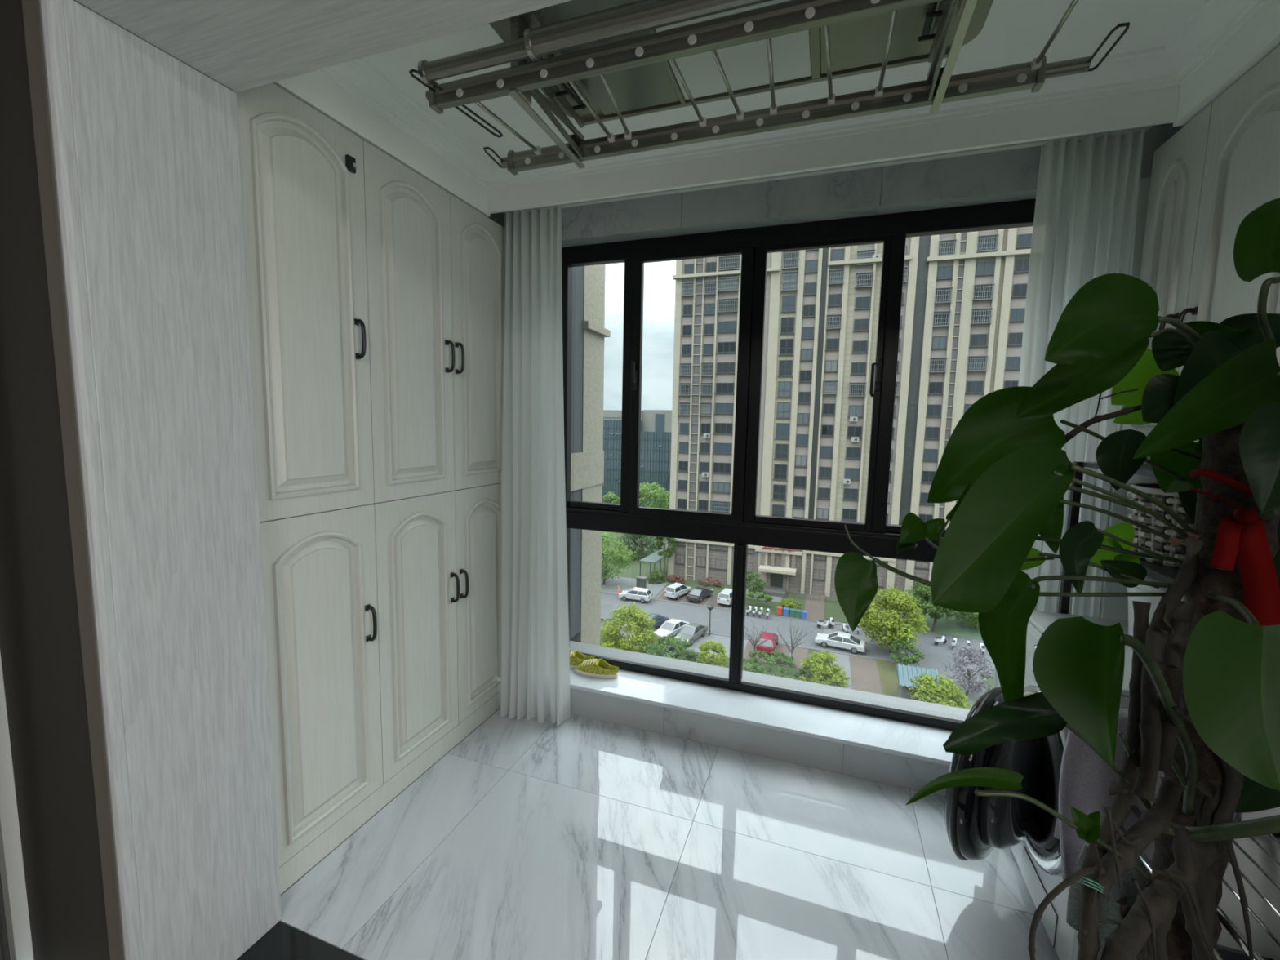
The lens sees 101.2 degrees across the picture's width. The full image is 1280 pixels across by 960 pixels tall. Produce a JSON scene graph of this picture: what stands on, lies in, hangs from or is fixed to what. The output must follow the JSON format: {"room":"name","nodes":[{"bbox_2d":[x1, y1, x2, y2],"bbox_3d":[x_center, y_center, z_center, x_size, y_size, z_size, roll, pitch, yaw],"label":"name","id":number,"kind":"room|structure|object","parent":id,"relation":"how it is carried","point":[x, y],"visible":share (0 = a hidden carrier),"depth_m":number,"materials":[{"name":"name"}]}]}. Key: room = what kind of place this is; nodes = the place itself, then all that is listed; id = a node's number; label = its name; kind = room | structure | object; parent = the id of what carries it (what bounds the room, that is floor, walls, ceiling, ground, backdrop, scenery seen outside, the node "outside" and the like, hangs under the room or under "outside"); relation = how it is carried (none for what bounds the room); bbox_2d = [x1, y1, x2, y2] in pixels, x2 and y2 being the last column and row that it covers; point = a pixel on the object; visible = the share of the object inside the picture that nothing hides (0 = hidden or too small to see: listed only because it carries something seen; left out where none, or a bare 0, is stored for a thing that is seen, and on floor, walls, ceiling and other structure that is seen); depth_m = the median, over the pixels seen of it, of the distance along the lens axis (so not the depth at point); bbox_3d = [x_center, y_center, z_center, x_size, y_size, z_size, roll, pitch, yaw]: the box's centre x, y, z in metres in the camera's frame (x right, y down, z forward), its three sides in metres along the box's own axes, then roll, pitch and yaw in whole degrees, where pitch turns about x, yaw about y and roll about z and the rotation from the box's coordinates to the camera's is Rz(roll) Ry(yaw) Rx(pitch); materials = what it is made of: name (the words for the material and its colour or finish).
{"room":"sunroom","nodes":[
{"label":"sunroom","id":0,"kind":"room"},
{"bbox_2d":[0,653,33,959],"bbox_3d":[-1.380,-0.150,2.145,0.200,2.800,1.870,3,6,19],"label":"wall","id":1,"kind":"structure","parent":0,"point":[11,864],"depth_m":1.35,"materials":[{"name":"paint"}]},
{"bbox_2d":[272,70,489,217],"bbox_3d":[-1.069,-1.246,1.913,0.420,0.180,1.150,3,6,19],"label":"trim","id":2,"kind":"structure","parent":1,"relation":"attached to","point":[314,89],"depth_m":1.80,"materials":[{"name":"paint"}]},
{"bbox_2d":[0,0,279,959],"bbox_3d":[-2.517,-0.158,1.747,3.079,2.750,0.306,3,6,19],"label":"door frame","id":3,"kind":"structure","parent":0,"point":[41,648],"depth_m":1.22,"materials":[{"name":"grey"}]},
{"bbox_2d":[317,0,1267,190],"bbox_3d":[0.279,-1.224,1.448,2.430,0.072,1.085,3,6,19],"label":"trim","id":4,"kind":"structure","parent":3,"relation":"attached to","point":[1215,21],"depth_m":1.73,"materials":[{"name":"paint"}]},
{"bbox_2d":[237,921,363,959],"bbox_3d":[0.143,1.390,0.928,3.000,0.050,0.346,3,6,19],"label":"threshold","id":5,"kind":"structure","parent":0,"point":[283,941],"depth_m":1.45,"materials":[{"name":"black stone"}]},
{"bbox_2d":[569,264,610,645],"bbox_3d":[-0.608,-0.255,3.315,0.630,5.700,0.620,3,6,19],"label":"wall","id":6,"kind":"structure","parent":0,"point":[588,331],"depth_m":3.26,"materials":[{"name":"grey paint"}]},
{"bbox_2d":[280,707,1059,959],"bbox_3d":[0.245,1.306,1.811,3.300,0.060,1.394,3,6,19],"label":"floor","id":7,"kind":"structure","parent":0,"point":[582,837],"depth_m":1.74,"materials":[{"name":"grey tile"}]},
{"bbox_2d":[236,82,383,894],"bbox_3d":[-1.183,0.063,1.711,0.440,2.372,0.442,3,6,19],"label":"tall cabinet","id":8,"kind":"object","parent":7,"relation":"on","point":[302,173],"visible":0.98,"depth_m":1.63,"materials":[{"name":"paint"}]},
{"bbox_2d":[362,140,503,806],"bbox_3d":[-0.970,0.006,2.311,0.440,2.372,0.836,3,6,19],"label":"tall cabinet","id":9,"kind":"object","parent":7,"relation":"on","point":[435,262],"visible":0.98,"depth_m":2.13,"materials":[{"name":"paint"}]},
{"bbox_2d":[500,204,570,726],"bbox_3d":[-0.507,-0.030,2.489,0.368,2.414,0.153,3,6,19],"label":"curtain","id":10,"kind":"object","parent":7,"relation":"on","point":[535,652],"visible":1,"depth_m":2.50,"materials":[{"name":"white fabric"}]},
{"bbox_2d":[834,198,1279,959],"bbox_3d":[0.818,0.477,0.860,1.060,1.806,0.398,-1,6,-19],"label":"pothos","id":11,"kind":"object","parent":7,"relation":"on","point":[1205,715],"visible":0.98,"depth_m":0.82,"materials":[{"name":"green plant"}]},
{"bbox_2d":[1076,875,1103,893],"bbox_3d":[0.716,0.639,0.825,0.061,0.051,0.031,1,6,3],"label":"twine","id":12,"kind":"object","parent":11,"relation":"attached to","point":[1082,876],"visible":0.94,"depth_m":0.81,"materials":[{"name":"teal fabric"}]},
{"bbox_2d":[1187,468,1279,626],"bbox_3d":[0.981,0.114,0.828,0.187,0.256,0.107,1,6,-5],"label":"ribbon","id":13,"kind":"object","parent":11,"relation":"attached to","point":[1241,535],"visible":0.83,"depth_m":0.80,"materials":[{"name":"red fabric"}]},
{"bbox_2d":[944,609,1279,959],"bbox_3d":[1.371,0.903,1.549,0.889,0.842,0.600,3,6,19],"label":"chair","id":14,"kind":"object","parent":7,"relation":"on","point":[975,825],"visible":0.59,"depth_m":1.50,"materials":[{"name":"white plastic"}]},
{"bbox_2d":[1126,573,1183,659],"bbox_3d":[1.480,0.381,1.428,0.260,0.225,0.260,3,6,19],"label":"stool","id":15,"kind":"object","parent":14,"relation":"on","point":[1154,601],"visible":0.05,"depth_m":1.42,"materials":[{"name":"white plastic"}]},
{"bbox_2d":[1057,461,1193,613],"bbox_3d":[1.571,0.656,1.460,0.482,1.360,0.662,3,6,19],"label":"shelf rack","id":16,"kind":"object","parent":7,"relation":"on","point":[1167,574],"visible":0.1,"depth_m":1.76,"materials":[{"name":"black"}]},
{"bbox_2d":[1126,483,1193,567],"bbox_3d":[1.514,0.125,1.423,0.304,0.202,0.303,-1,6,-23],"label":"woven basket","id":17,"kind":"object","parent":16,"relation":"on","point":[1143,538],"visible":0.27,"depth_m":1.40,"materials":[{"name":"grey wicker"}]},
{"bbox_2d":[1103,805,1279,959],"bbox_3d":[1.155,0.974,0.991,0.355,0.807,0.501,3,6,19],"label":"drying rack","id":18,"kind":"object","parent":7,"relation":"on","point":[1227,922],"visible":0.09,"depth_m":0.99,"materials":[{"name":"silver metal"}]},
{"bbox_2d":[1053,707,1164,879],"bbox_3d":[1.119,0.766,1.240,0.238,0.468,0.102,2,6,10],"label":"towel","id":19,"kind":"object","parent":18,"relation":"hanging from","point":[1086,778],"visible":0.23,"depth_m":1.23,"materials":[{"name":"grey fabric"}]},
{"bbox_2d":[1066,841,1151,959],"bbox_3d":[0.986,0.918,1.103,0.113,0.308,0.084,1,6,1],"label":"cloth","id":20,"kind":"object","parent":18,"relation":"hanging from","point":[1108,909],"visible":0.22,"depth_m":1.08,"materials":[{"name":"grey fabric"}]},
{"bbox_2d":[1217,944,1273,959],"bbox_3d":[1.160,1.206,1.014,0.280,0.339,0.380,3,6,19],"label":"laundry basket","id":21,"kind":"object","parent":7,"relation":"on","point":[1225,953],"visible":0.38,"depth_m":1.15,"materials":[{"name":"grey plastic"}]},
{"bbox_2d":[568,640,970,796],"bbox_3d":[0.511,1.323,2.617,3.270,0.550,0.486,3,6,19],"label":"wall","id":22,"kind":"structure","parent":0,"point":[903,771],"depth_m":2.43,"materials":[{"name":"paint"}]},
{"bbox_2d":[569,668,953,765],"bbox_3d":[0.488,1.062,2.495,3.220,0.019,0.304,3,6,19],"label":"window sill","id":23,"kind":"structure","parent":22,"relation":"on","point":[913,740],"depth_m":2.40,"materials":[{"name":"stone"}]},
{"bbox_2d":[569,649,595,668],"bbox_3d":[-0.361,0.960,2.826,0.240,0.079,0.083,1,6,-1],"label":"shoe","id":24,"kind":"object","parent":23,"relation":"on","point":[576,657],"visible":0.33,"depth_m":2.80,"materials":[{"name":"yellow"}]},
{"bbox_2d":[574,657,618,678],"bbox_3d":[-0.226,0.973,2.737,0.240,0.079,0.083,3,6,15],"label":"shoe","id":25,"kind":"object","parent":23,"relation":"on","point":[594,668],"visible":1,"depth_m":2.71,"materials":[{"name":"yellow"}]},
{"bbox_2d":[362,0,1205,161],"bbox_3d":[0.241,-1.351,1.394,3.620,0.190,1.700,3,6,19],"label":"ceiling","id":26,"kind":"structure","parent":0,"point":[1014,32],"depth_m":1.58,"materials":[{"name":"paint"}]},
{"bbox_2d":[408,0,1129,175],"bbox_3d":[0.246,-1.099,1.314,1.637,0.293,0.584,3,6,19],"label":"drying rack","id":27,"kind":"object","parent":26,"relation":"attached to","point":[593,61],"depth_m":1.32,"materials":[{"name":"metal"}]},
{"bbox_2d":[654,0,811,99],"bbox_3d":[0.232,-1.140,1.327,0.370,0.008,0.490,3,6,19],"label":"ceiling light","id":28,"kind":"object","parent":27,"relation":"in","point":[745,66],"depth_m":1.46,"materials":[{"name":"white plastic"}]},
{"bbox_2d":[487,84,1180,213],"bbox_3d":[0.463,-1.226,1.972,2.430,0.168,0.020,3,6,19],"label":"ceiling beam","id":29,"kind":"structure","parent":26,"relation":"attached to","point":[1158,106],"depth_m":1.85,"materials":[{"name":"paint"}]},
{"bbox_2d":[1172,0,1279,127],"bbox_3d":[1.593,-1.094,0.980,0.370,0.180,1.150,3,6,19],"label":"trim","id":30,"kind":"structure","parent":26,"relation":"attached to","point":[1259,36],"depth_m":1.36,"materials":[{"name":"paint"}]},
{"bbox_2d":[488,122,1184,621],"bbox_3d":[0.530,-0.242,2.415,3.270,2.593,0.310,3,6,19],"label":"wall","id":31,"kind":"structure","parent":0,"point":[1012,175],"depth_m":2.08,"materials":[{"name":"paint"}]},
{"bbox_2d":[561,198,1035,730],"bbox_3d":[0.584,-0.046,2.466,2.180,2.195,0.115,3,6,19],"label":"window","id":32,"kind":"structure","parent":31,"relation":"in","point":[742,527],"depth_m":2.44,"materials":[{"name":"black"}]},
{"bbox_2d":[503,125,1151,214],"bbox_3d":[0.494,-1.189,2.068,2.390,0.020,0.025,3,6,19],"label":"track","id":33,"kind":"object","parent":31,"relation":"attached to","point":[1082,137],"visible":0.5,"depth_m":1.97,"materials":[{"name":"grey metal"}]},
{"bbox_2d":[992,128,1145,688],"bbox_3d":[1.474,-0.064,1.820,0.316,2.126,0.077,3,6,19],"label":"curtain","id":34,"kind":"object","parent":33,"relation":"hanging from","point":[1085,219],"visible":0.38,"depth_m":1.77,"materials":[{"name":"white fabric"}]},
{"bbox_3d":[1.843,0.034,1.015,0.200,2.800,1.870,3,6,19],"label":"wall","id":35,"kind":"structure","parent":0,"visible":0},
{"bbox_2d":[1122,44,1279,442],"bbox_3d":[1.597,-0.532,1.129,0.380,0.952,1.242,3,6,19],"label":"upper cabinet","id":36,"kind":"object","parent":35,"relation":"attached to","point":[1223,165],"visible":0.55,"depth_m":1.42,"materials":[{"name":"paint"}]},
{"bbox_3d":[0.098,-1.135,0.722,2.421,0.488,0.306,3,6,19],"label":"wall","id":37,"kind":"structure","parent":0,"visible":0},
{"bbox_2d":[22,0,572,959],"bbox_3d":[0.023,0.197,0.864,2.534,2.330,0.343,3,6,19],"label":"door frame","id":38,"kind":"structure","parent":37,"relation":"in","point":[137,148],"depth_m":1.18,"materials":[{"name":"grey wood"}]},
{"bbox_3d":[-1.236,-1.216,-1.617,7.800,0.100,4.960,3,6,19],"label":"ceiling","id":39,"kind":"structure","parent":0,"visible":0},
{"bbox_2d":[0,872,10,959],"bbox_3d":[-1.487,-0.003,1.119,0.236,2.586,0.061,3,6,19],"label":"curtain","id":40,"kind":"object","parent":39,"relation":"hanging from","point":[4,946],"visible":1,"depth_m":1.21,"materials":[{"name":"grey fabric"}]},
{"label":"outside","id":41,"kind":"structure","parent":0,"visible":0},
{"bbox_2d":[830,652,852,688],"bbox_3d":[16.587,18.412,43.133,1.750,0.050,20.700,3,6,19],"label":"footpath","id":42,"kind":"structure","parent":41,"point":[842,660],"depth_m":50.19,"materials":[{"name":"concrete"}]},
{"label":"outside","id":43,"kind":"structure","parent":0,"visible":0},
{"bbox_2d":[848,655,883,694],"bbox_3d":[18.566,18.521,42.439,2.450,0.050,20.700,3,6,19],"label":"footpath","id":44,"kind":"structure","parent":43,"point":[864,676],"depth_m":48.30,"materials":[{"name":"concrete"}]},
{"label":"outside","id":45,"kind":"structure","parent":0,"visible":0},
{"bbox_2d":[600,531,993,689],"bbox_3d":[30.707,7.436,153.918,280.000,0.300,292.000,3,6,19],"label":"ground","id":46,"kind":"structure","parent":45,"point":[833,608],"depth_m":68.83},
{"bbox_2d":[602,491,620,503],"bbox_3d":[-6.511,6.443,115.864,4.797,7.958,4.155,3,6,19],"label":"leafy tree","id":47,"kind":"object","parent":46,"relation":"on","point":[611,496],"visible":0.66,"depth_m":114.54,"materials":[{"name":"green plant"}]},
{"bbox_2d":[600,601,659,653],"bbox_3d":[-1.166,14.575,52.002,6.606,5.230,6.415,3,6,19],"label":"round tree","id":48,"kind":"object","parent":46,"relation":"on","point":[630,616],"visible":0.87,"depth_m":51.04,"materials":[{"name":"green plant"}]},
{"bbox_2d":[602,409,671,508],"bbox_3d":[-1.706,-6.365,150.014,40.000,26.600,22.490,3,6,19],"label":"office block","id":49,"kind":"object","parent":46,"relation":"on","point":[655,424],"visible":0.25,"depth_m":138.30,"materials":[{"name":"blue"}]},
{"bbox_2d":[613,533,667,559],"bbox_3d":[-0.087,9.711,90.688,9.450,7.098,9.798,3,6,19],"label":"leafy tree","id":50,"kind":"object","parent":46,"relation":"on","point":[633,537],"visible":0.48,"depth_m":89.43,"materials":[{"name":"green plant"}]},
{"bbox_2d":[639,548,666,575],"bbox_3d":[4.061,12.902,79.595,5.253,3.020,8.465,4,7,26],"label":"covered walkway","id":51,"kind":"structure","parent":46,"relation":"on","point":[653,557],"depth_m":78.34,"materials":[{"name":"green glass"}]},
{"bbox_2d":[639,481,670,508],"bbox_3d":[1.493,5.644,111.890,10.939,10.763,10.489,3,6,19],"label":"leafy tree","id":52,"kind":"object","parent":46,"relation":"on","point":[650,493],"visible":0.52,"depth_m":109.70,"materials":[{"name":"green plant"}]},
{"bbox_2d":[653,536,676,574],"bbox_3d":[3.615,10.638,76.313,3.492,8.169,2.993,3,6,19],"label":"leafy tree","id":53,"kind":"object","parent":46,"relation":"on","point":[668,553],"visible":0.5,"depth_m":76.06,"materials":[{"name":"green plant"}]},
{"bbox_2d":[643,633,698,662],"bbox_3d":[2.780,16.093,48.845,5.208,3.028,4.773,3,6,19],"label":"shrub","id":54,"kind":"object","parent":46,"relation":"on","point":[660,646],"visible":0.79,"depth_m":48.75,"materials":[{"name":"green plant"}]},
{"bbox_2d":[697,577,722,586],"bbox_3d":[9.874,14.426,74.526,3.778,1.290,1.813,3,6,19],"label":"hedge","id":55,"kind":"object","parent":46,"relation":"on","point":[709,580],"visible":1,"depth_m":74.39,"materials":[{"name":"red plant"}]},
{"bbox_2d":[697,640,729,666],"bbox_3d":[6.738,16.248,48.929,2.922,2.851,3.178,5,7,36],"label":"round tree","id":56,"kind":"object","parent":46,"relation":"on","point":[717,660],"visible":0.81,"depth_m":48.48,"materials":[{"name":"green plant"}]},
{"bbox_2d":[600,591,868,629],"bbox_3d":[-5.299,15.085,70.599,68.000,0.140,0.220,3,6,19],"label":"kerb","id":57,"kind":"object","parent":46,"relation":"on","point":[601,592],"visible":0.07,"depth_m":64.99,"materials":[{"name":"concrete"}]},
{"bbox_2d":[746,591,773,602],"bbox_3d":[14.802,14.685,66.543,4.128,1.288,1.832,3,6,19],"label":"hedge","id":58,"kind":"object","parent":46,"relation":"on","point":[760,595],"visible":0.96,"depth_m":66.21,"materials":[{"name":"green plant"}]},
{"bbox_2d":[742,648,805,679],"bbox_3d":[12.330,17.020,48.549,5.800,1.586,6.039,3,6,19],"label":"hedge","id":59,"kind":"object","parent":46,"relation":"on","point":[771,659],"visible":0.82,"depth_m":48.44,"materials":[{"name":"green plant"}]},
{"bbox_2d":[659,625,889,661],"bbox_3d":[-7.839,15.847,62.719,68.500,0.140,0.200,3,6,19],"label":"kerb","id":60,"kind":"object","parent":46,"relation":"on","point":[808,648],"visible":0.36,"depth_m":53.59,"materials":[{"name":"concrete"}]},
{"bbox_2d":[779,598,801,608],"bbox_3d":[18.431,15.227,64.360,2.642,1.420,1.617,3,6,19],"label":"hedge","id":61,"kind":"object","parent":46,"relation":"on","point":[784,602],"visible":0.94,"depth_m":64.26,"materials":[{"name":"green plant"}]},
{"bbox_2d":[799,649,849,688],"bbox_3d":[16.552,16.630,47.003,4.426,2.930,4.486,3,6,19],"label":"round tree","id":62,"kind":"object","parent":46,"relation":"on","point":[815,662],"visible":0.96,"depth_m":46.28,"materials":[{"name":"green plant"}]},
{"bbox_2d":[666,226,1032,613],"bbox_3d":[28.106,-22.410,72.680,45.669,75.920,17.600,3,6,19],"label":"apartment tower","id":63,"kind":"structure","parent":46,"relation":"on","point":[964,294],"depth_m":68.70,"materials":[{"name":"concrete"}]},
{"bbox_2d":[858,585,929,653],"bbox_3d":[25.315,14.241,53.015,6.497,6.745,6.804,-4,8,-43],"label":"round tree","id":64,"kind":"object","parent":46,"relation":"on","point":[877,624],"visible":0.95,"depth_m":51.88,"materials":[{"name":"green plant"}]},
{"bbox_2d":[904,581,960,631],"bbox_3d":[32.951,14.264,58.817,6.233,5.821,6.137,3,6,19],"label":"leafy tree","id":65,"kind":"object","parent":46,"relation":"on","point":[922,591],"visible":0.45,"depth_m":58.15,"materials":[{"name":"green plant"}]},
{"bbox_2d":[902,671,973,709],"bbox_3d":[23.693,17.137,42.448,4.878,3.136,5.121,-1,6,-17],"label":"round tree","id":66,"kind":"object","parent":46,"relation":"on","point":[948,695],"visible":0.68,"depth_m":41.38,"materials":[{"name":"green plant"}]},
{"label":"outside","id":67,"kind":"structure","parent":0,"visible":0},
{"bbox_2d":[875,659,898,697],"bbox_3d":[21.665,18.375,44.519,2.000,0.050,14.700,3,6,19],"label":"lawn strip","id":68,"kind":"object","parent":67,"point":[886,671],"visible":0.43,"depth_m":48.01,"materials":[{"name":"green plant"}]},
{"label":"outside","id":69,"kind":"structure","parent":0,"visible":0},
{"bbox_2d":[653,587,731,608],"bbox_3d":[7.509,15.547,69.068,10.800,0.050,5.380,3,6,19],"label":"bay","id":70,"kind":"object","parent":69,"point":[713,600],"visible":0.43,"depth_m":68.23,"materials":[{"name":"brick"}]},
{"bbox_2d":[664,582,692,599],"bbox_3d":[5.095,14.547,69.597,1.791,1.710,4.316,6,7,37],"label":"car","id":71,"kind":"object","parent":70,"relation":"on","point":[674,590],"visible":0.91,"depth_m":68.31,"materials":[{"name":"grey paint"}]},
{"bbox_2d":[686,586,713,602],"bbox_3d":[7.894,14.794,68.839,1.791,1.490,4.613,5,7,33],"label":"car","id":72,"kind":"object","parent":70,"relation":"on","point":[698,593],"visible":1,"depth_m":67.71,"materials":[{"name":"grey paint"}]},
{"bbox_2d":[716,587,732,606],"bbox_3d":[11.417,14.876,67.698,1.791,1.710,4.514,4,7,27],"label":"car","id":73,"kind":"object","parent":70,"relation":"on","point":[725,597],"visible":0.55,"depth_m":65.94,"materials":[{"name":"grey paint"}]},
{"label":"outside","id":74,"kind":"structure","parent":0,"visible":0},
{"bbox_2d":[600,619,746,657],"bbox_3d":[0.840,16.669,56.884,20.800,0.050,5.100,3,6,19],"label":"bay","id":75,"kind":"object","parent":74,"point":[725,640],"visible":0.21,"depth_m":55.46,"materials":[{"name":"grey asphalt"}]},
{"bbox_2d":[631,613,668,630],"bbox_3d":[1.064,15.745,58.270,1.791,1.490,4.613,7,8,44],"label":"car","id":76,"kind":"object","parent":75,"relation":"on","point":[660,620],"visible":0.24,"depth_m":58.29,"materials":[{"name":"blue paint"}]},
{"bbox_2d":[653,617,688,638],"bbox_3d":[3.468,15.960,56.689,1.791,1.490,4.613,6,8,39],"label":"car","id":77,"kind":"object","parent":75,"relation":"on","point":[673,626],"visible":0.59,"depth_m":56.00,"materials":[{"name":"grey paint"}]},
{"bbox_2d":[674,622,707,644],"bbox_3d":[5.440,16.105,55.681,1.791,1.490,4.613,5,7,33],"label":"car","id":78,"kind":"object","parent":75,"relation":"on","point":[691,631],"visible":0.76,"depth_m":55.09,"materials":[{"name":"grey paint"}]},
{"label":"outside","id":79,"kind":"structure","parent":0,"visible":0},
{"bbox_2d":[742,640,808,670],"bbox_3d":[13.548,17.380,52.535,6.100,0.050,4.900,3,6,19],"label":"bay","id":80,"kind":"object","parent":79,"point":[798,654],"visible":0.57,"depth_m":52.63,"materials":[{"name":"brick"}]},
{"bbox_2d":[744,620,773,656],"bbox_3d":[11.352,15.619,50.960,2.824,3.715,2.690,6,8,39],"label":"bare sapling","id":81,"kind":"object","parent":80,"relation":"on","point":[754,640],"visible":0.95,"depth_m":50.84,"materials":[{"name":"grey plant"}]},
{"bbox_2d":[755,631,778,653],"bbox_3d":[13.097,16.428,53.819,1.791,1.550,4.316,4,6,21],"label":"car","id":82,"kind":"object","parent":80,"relation":"on","point":[768,646],"visible":0.76,"depth_m":52.15,"materials":[{"name":"red paint"}]},
{"bbox_2d":[777,621,812,656],"bbox_3d":[14.661,15.429,49.703,3.156,4.490,3.161,-2,7,-31],"label":"bare sapling","id":83,"kind":"object","parent":80,"relation":"on","point":[790,631],"visible":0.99,"depth_m":49.92,"materials":[{"name":"grey plant"}]},
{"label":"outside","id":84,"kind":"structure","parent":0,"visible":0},
{"bbox_2d":[600,574,668,598],"bbox_3d":[-16.591,14.036,78.781,41.200,0.050,7.780,3,6,19],"label":"pavement","id":85,"kind":"structure","parent":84,"point":[624,583],"depth_m":74.03,"materials":[{"name":"concrete"}]},
{"bbox_2d":[600,531,637,585],"bbox_3d":[-4.771,10.724,73.478,9.108,8.300,8.499,1,6,-5],"label":"leafy tree","id":86,"kind":"object","parent":85,"relation":"on","point":[618,553],"visible":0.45,"depth_m":72.03,"materials":[{"name":"green plant"}]},
{"bbox_2d":[635,575,647,588],"bbox_3d":[0.191,14.190,72.491,1.400,1.640,1.000,3,6,19],"label":"utility box","id":87,"kind":"object","parent":85,"relation":"on","point":[641,580],"visible":0.77,"depth_m":72.15,"materials":[{"name":"grey metal"}]},
{"bbox_2d":[646,569,666,584],"bbox_3d":[2.348,13.807,75.646,3.147,2.000,2.266,-1,6,-22],"label":"shrub","id":88,"kind":"object","parent":85,"relation":"on","point":[658,575],"visible":1,"depth_m":75.12,"materials":[{"name":"green plant"}]},
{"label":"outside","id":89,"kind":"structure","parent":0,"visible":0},
{"bbox_2d":[745,587,782,602],"bbox_3d":[16.653,15.514,71.234,5.000,0.050,5.000,3,6,19],"label":"pavement","id":90,"kind":"structure","parent":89,"point":[775,599],"depth_m":69.54,"materials":[{"name":"concrete"}]},
{"bbox_2d":[746,572,766,592],"bbox_3d":[14.845,13.555,69.015,3.337,2.719,3.125,3,6,19],"label":"shrub","id":91,"kind":"object","parent":90,"relation":"on","point":[749,582],"visible":0.87,"depth_m":68.54,"materials":[{"name":"green plant"}]},
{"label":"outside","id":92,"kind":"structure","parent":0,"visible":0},
{"bbox_2d":[804,594,824,621],"bbox_3d":[22.085,16.114,66.545,2.400,0.050,10.280,3,6,19],"label":"pavement","id":93,"kind":"structure","parent":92,"point":[815,608],"depth_m":66.29,"materials":[{"name":"brick"}]},
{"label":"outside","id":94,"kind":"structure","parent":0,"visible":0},
{"bbox_2d":[824,620,890,646],"bbox_3d":[23.968,16.998,58.435,6.600,0.050,5.400,3,6,19],"label":"pavement","id":95,"kind":"structure","parent":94,"point":[861,635],"depth_m":58.62,"materials":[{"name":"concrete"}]},
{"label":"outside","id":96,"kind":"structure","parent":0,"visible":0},
{"bbox_2d":[600,592,995,676],"bbox_3d":[3.676,16.108,63.068,90.000,0.050,8.100,3,6,19],"label":"road","id":97,"kind":"structure","parent":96,"point":[687,613],"depth_m":60.09,"materials":[{"name":"grey asphalt"}]},
{"bbox_2d":[618,586,653,603],"bbox_3d":[-0.555,14.706,67.690,4.117,1.550,1.791,3,6,19],"label":"car","id":98,"kind":"object","parent":97,"relation":"on","point":[642,594],"visible":1,"depth_m":66.99,"materials":[{"name":"grey paint"}]},
{"bbox_2d":[814,631,866,653],"bbox_3d":[20.672,16.574,54.237,4.812,1.490,1.851,4,7,28],"label":"car","id":99,"kind":"object","parent":97,"relation":"on","point":[838,639],"visible":1,"depth_m":53.62,"materials":[{"name":"grey paint"}]},
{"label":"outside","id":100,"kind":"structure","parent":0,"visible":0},
{"bbox_2d":[891,661,987,709],"bbox_3d":[25.514,18.614,43.278,7.500,0.050,14.900,3,6,19],"label":"road","id":101,"kind":"structure","parent":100,"point":[973,697],"depth_m":47.84,"materials":[{"name":"grey asphalt"}]},
{"bbox_2d":[888,639,924,665],"bbox_3d":[24.993,16.552,49.550,3.174,2.835,3.157,-4,8,-42],"label":"shrub","id":102,"kind":"object","parent":101,"relation":"on","point":[905,659],"visible":0.99,"depth_m":49.18,"materials":[{"name":"green plant"}]},
{"bbox_2d":[894,663,940,702],"bbox_3d":[22.893,16.990,43.560,3.000,3.093,3.229,3,6,19],"label":"pavilion","id":103,"kind":"object","parent":101,"relation":"on","point":[904,673],"visible":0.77,"depth_m":43.03,"materials":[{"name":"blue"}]},
{"bbox_2d":[942,644,994,695],"bbox_3d":[28.150,16.319,44.751,4.072,4.413,3.913,3,6,19],"label":"bare shrub","id":104,"kind":"object","parent":101,"relation":"on","point":[970,685],"visible":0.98,"depth_m":44.39,"materials":[{"name":"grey plant"}]},
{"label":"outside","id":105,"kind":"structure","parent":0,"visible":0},
{"bbox_2d":[897,630,994,664],"bbox_3d":[37.540,17.599,55.473,21.000,0.050,10.000,3,6,19],"label":"road","id":106,"kind":"structure","parent":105,"point":[927,646],"depth_m":55.43,"materials":[{"name":"grey asphalt"}]},
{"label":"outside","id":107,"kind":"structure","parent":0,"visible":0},
{"bbox_2d":[880,602,982,639],"bbox_3d":[44.340,17.251,59.680,31.000,0.050,9.500,3,6,19],"label":"lawn","id":108,"kind":"structure","parent":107,"point":[950,627],"depth_m":60.36,"materials":[{"name":"green plant"}]},
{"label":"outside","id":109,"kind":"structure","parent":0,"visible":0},
{"bbox_3d":[36.435,16.846,62.189,15.600,0.050,2.000,3,6,19],"label":"terrace","id":110,"kind":"object","parent":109,"visible":0},
{"bbox_2d":[955,610,978,628],"bbox_3d":[38.755,14.115,60.072,6.903,6.110,6.066,0,6,-10],"label":"leafy tree","id":111,"kind":"object","parent":110,"relation":"on","point":[973,618],"visible":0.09,"depth_m":59.98,"materials":[{"name":"green plant"}]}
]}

